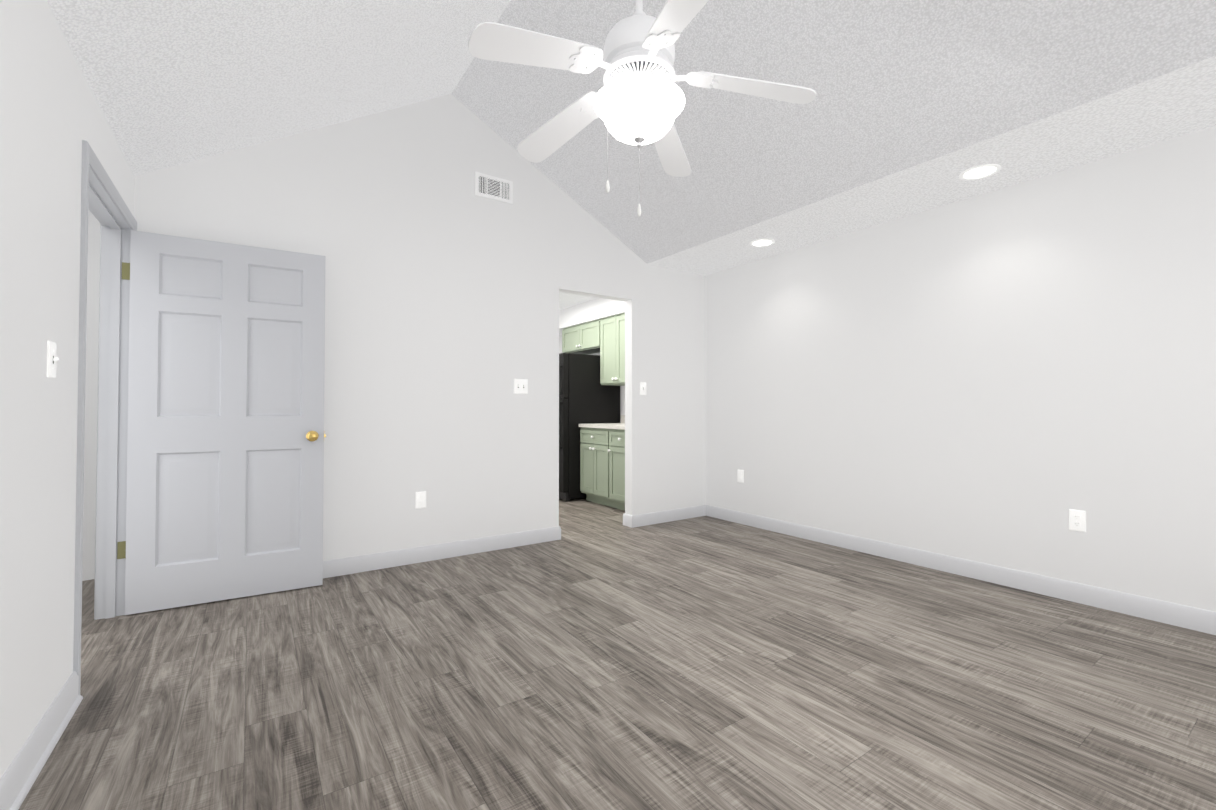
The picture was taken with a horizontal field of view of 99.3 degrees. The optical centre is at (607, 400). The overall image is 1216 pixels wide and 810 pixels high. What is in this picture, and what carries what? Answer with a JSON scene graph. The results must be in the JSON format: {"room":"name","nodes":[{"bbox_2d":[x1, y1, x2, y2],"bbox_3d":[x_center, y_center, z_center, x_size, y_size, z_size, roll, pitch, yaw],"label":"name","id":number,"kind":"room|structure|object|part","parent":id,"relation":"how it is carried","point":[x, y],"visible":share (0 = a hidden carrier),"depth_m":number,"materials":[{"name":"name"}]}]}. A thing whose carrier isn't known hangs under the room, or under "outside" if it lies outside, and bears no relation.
{"room":"empty living room","nodes":[
{"label":"empty living room","id":0,"kind":"room"},
{"bbox_2d":[0,0,134,778],"bbox_3d":[-1.157,-0.775,0.644,0.110,3.750,5.470,1,-1,-35],"label":"wall","id":1,"kind":"structure","parent":0,"point":[52,116],"depth_m":1.59,"materials":[{"name":"white paint"}]},
{"bbox_2d":[0,671,82,809],"bbox_3d":[-0.799,1.039,0.217,0.028,0.108,4.188,1,-1,-35],"label":"baseboard","id":2,"kind":"structure","parent":1,"relation":"attached to","point":[22,772],"depth_m":1.57,"materials":[{"name":"white wood"}]},
{"bbox_2d":[47,341,58,377],"bbox_3d":[-1.806,-0.133,1.687,0.020,0.116,0.071,1,-1,-35],"label":"light switch","id":3,"kind":"object","parent":1,"relation":"attached to","point":[52,358],"visible":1,"depth_m":1.67,"materials":[{"name":"white plastic"}]},
{"bbox_2d":[73,140,136,694],"bbox_3d":[-2.341,0.071,2.344,0.144,2.113,1.041,1,-1,-35],"label":"door frame","id":4,"kind":"structure","parent":1,"relation":"attached to","point":[113,415],"depth_m":2.70,"materials":[{"name":"grey wood"}]},
{"bbox_2d":[117,230,325,614],"bbox_3d":[-2.165,0.114,2.965,0.960,2.030,0.166,1,-1,-31],"label":"door","id":5,"kind":"structure","parent":4,"relation":"attached to","point":[225,455],"depth_m":2.93,"materials":[{"name":"white wood"}]},
{"bbox_3d":[-2.559,0.050,2.737,0.045,1.570,0.044,1,-1,-35],"label":"door hinges","id":6,"kind":"part","parent":5,"relation":"part of","materials":[{"name":"gold metal"}]},
{"bbox_3d":[-1.799,0.218,3.182,0.106,0.066,0.166,1,-1,-31],"label":"knob","id":7,"kind":"part","parent":5,"relation":"part of","materials":[{"name":"gold metal"}]},
{"bbox_2d":[82,209,99,580],"bbox_3d":[-3.656,-0.159,3.138,1.155,2.600,0.110,1,-1,-35],"label":"wall","id":8,"kind":"structure","parent":0,"point":[91,401],"depth_m":3.29,"materials":[{"name":"white paint"}]},
{"bbox_2d":[134,94,705,560],"bbox_3d":[-0.832,-0.718,4.126,4.605,3.750,0.110,1,-1,-35],"label":"wall","id":9,"kind":"structure","parent":0,"point":[444,284],"depth_m":3.80,"materials":[{"name":"white paint"}]},
{"bbox_2d":[416,491,425,508],"bbox_3d":[-1.334,0.710,3.684,0.071,0.116,0.008,1,-1,-35],"label":"electrical outlet","id":10,"kind":"object","parent":9,"relation":"attached to","point":[420,499],"visible":1,"depth_m":3.68,"materials":[{"name":"white plastic"}]},
{"bbox_2d":[323,526,559,577],"bbox_3d":[-1.504,1.094,3.556,2.665,0.108,0.015,1,-1,-35],"label":"baseboard","id":11,"kind":"structure","parent":9,"relation":"attached to","point":[356,564],"depth_m":3.72,"materials":[{"name":"white wood"}]},
{"bbox_2d":[475,172,512,203],"bbox_3d":[-0.885,-1.658,4.029,0.306,0.178,0.016,1,-1,-35],"label":"air vent","id":12,"kind":"object","parent":9,"relation":"in","point":[493,187],"visible":1,"depth_m":4.03,"materials":[{"name":"white metal"}]},
{"bbox_2d":[514,379,527,393],"bbox_3d":[-0.694,-0.113,4.133,0.116,0.116,0.020,1,-1,-35],"label":"double light switch","id":13,"kind":"object","parent":9,"relation":"attached to","point":[520,386],"visible":1,"depth_m":4.13,"materials":[{"name":"white plastic"}]},
{"bbox_2d":[623,513,632,527],"bbox_3d":[0.184,1.114,4.798,0.015,0.108,0.140,1,-1,-35],"label":"baseboard","id":14,"kind":"structure","parent":9,"relation":"attached to","point":[627,520],"depth_m":4.79,"materials":[{"name":"white wood"}]},
{"bbox_2d":[640,382,645,394],"bbox_3d":[0.335,-0.111,4.843,0.071,0.116,0.020,1,-1,-35],"label":"light switch","id":15,"kind":"object","parent":9,"relation":"attached to","point":[642,388],"visible":1,"depth_m":4.84,"materials":[{"name":"white plastic"}]},
{"bbox_2d":[632,505,705,527],"bbox_3d":[0.617,1.118,5.021,0.950,0.108,0.015,1,-1,-35],"label":"baseboard","id":16,"kind":"structure","parent":9,"relation":"attached to","point":[639,520],"depth_m":4.99,"materials":[{"name":"white wood"}]},
{"bbox_2d":[559,292,597,309],"bbox_3d":[-0.925,-1.291,6.053,2.580,0.080,3.150,1,-1,-35],"label":"ceiling","id":17,"kind":"structure","parent":0,"point":[567,300],"depth_m":6.37,"materials":[{"name":"white paint"}]},
{"bbox_2d":[559,298,624,336],"bbox_3d":[-0.079,-1.118,6.567,0.380,0.250,3.040,1,-1,-35],"label":"ceiling bulkhead","id":18,"kind":"object","parent":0,"point":[591,310],"visible":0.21,"depth_m":6.45,"materials":[{"name":"white paint"}]},
{"bbox_2d":[19,497,1215,809],"bbox_3d":[-0.724,1.166,2.827,5.870,0.060,8.620,1,-1,-35],"label":"floor","id":19,"kind":"structure","parent":0,"point":[599,657],"depth_m":1.99,"materials":[{"name":"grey laminate"}]},
{"bbox_2d":[559,353,619,501],"bbox_3d":[-0.454,0.316,6.613,0.859,1.765,0.900,1,-1,-35],"label":"refrigerator","id":20,"kind":"object","parent":19,"relation":"on","point":[586,396],"visible":0.54,"depth_m":6.13,"materials":[{"name":"black metal"}]},
{"bbox_2d":[579,415,624,510],"bbox_3d":[0.238,0.678,5.803,0.654,1.014,1.170,1,-1,-35],"label":"base cabinet","id":21,"kind":"object","parent":19,"relation":"on","point":[602,463],"visible":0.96,"depth_m":5.74,"materials":[{"name":"green wood"}]},
{"bbox_2d":[579,415,624,429],"bbox_3d":[0.246,0.240,5.815,0.635,0.138,1.170,1,-1,-35],"label":"countertop","id":22,"kind":"structure","parent":21,"relation":"on","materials":[{"name":"laminate"}]},
{"bbox_2d":[47,0,1215,275],"bbox_3d":[0.692,-1.860,1.940,4.605,1.357,5.470,1,-1,-35],"label":"ceiling","id":23,"kind":"structure","parent":0,"point":[915,106],"depth_m":2.69,"materials":[{"name":"white paint"}]},
{"bbox_2d":[468,0,815,215],"bbox_3d":[0.077,-1.520,1.953,1.215,1.638,1.258,1,-1,-35],"label":"fan","id":24,"kind":"object","parent":23,"relation":"hanging from","point":[638,99],"visible":1,"depth_m":1.87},
{"bbox_3d":[0.119,-1.064,1.968,0.348,0.137,0.348,1,-1,-35],"label":"lamp shade","id":25,"kind":"part","parent":24,"relation":"part of","materials":[{"name":"white glass"}]},
{"bbox_2d":[750,239,774,246],"bbox_3d":[1.276,-1.303,4.273,0.198,0.006,0.198,1,-1,-35],"label":"recessed light","id":26,"kind":"object","parent":23,"relation":"in","point":[761,242],"visible":1,"depth_m":4.26,"materials":[{"name":"white plastic"}]},
{"bbox_2d":[959,164,1000,179],"bbox_3d":[2.157,-1.323,2.998,0.198,0.006,0.198,1,-1,-35],"label":"recessed light","id":27,"kind":"object","parent":23,"relation":"in","point":[980,171],"visible":1,"depth_m":2.99,"materials":[{"name":"white plastic"}]},
{"bbox_2d":[559,126,1215,611],"bbox_3d":[1.646,-0.712,4.495,0.110,3.750,8.620,1,-1,-35],"label":"wall","id":28,"kind":"structure","parent":0,"point":[1011,376],"depth_m":3.21,"materials":[{"name":"white paint"}]},
{"bbox_2d":[562,320,597,353],"bbox_3d":[-0.230,-0.817,6.786,0.334,0.345,0.940,1,-1,-35],"label":"upper cabinet","id":29,"kind":"object","parent":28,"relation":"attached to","point":[582,338],"depth_m":6.69,"materials":[{"name":"green wood"}]},
{"bbox_2d":[598,313,624,385],"bbox_3d":[0.231,-0.595,6.116,0.334,0.810,0.680,1,-1,-35],"label":"upper cabinet","id":30,"kind":"object","parent":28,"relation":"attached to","point":[605,337],"depth_m":6.10,"materials":[{"name":"green wood"}]},
{"bbox_2d":[738,470,743,482],"bbox_3d":[1.262,0.720,4.923,0.008,0.116,0.071,1,-1,-35],"label":"electrical outlet","id":31,"kind":"object","parent":28,"relation":"attached to","point":[740,475],"visible":1,"depth_m":4.91,"materials":[{"name":"white plastic"}]},
{"bbox_2d":[706,505,1215,634],"bbox_3d":[2.489,1.087,3.133,0.015,0.108,5.250,1,-1,-35],"label":"baseboard","id":32,"kind":"structure","parent":28,"relation":"attached to","point":[1189,617],"depth_m":3.18,"materials":[{"name":"white wood"}]},
{"bbox_2d":[1069,509,1085,531],"bbox_3d":[2.648,0.677,2.916,0.008,0.116,0.071,1,-1,-35],"label":"electrical outlet","id":33,"kind":"object","parent":28,"relation":"attached to","point":[1077,520],"visible":1,"depth_m":2.91,"materials":[{"name":"white plastic"}]}
]}

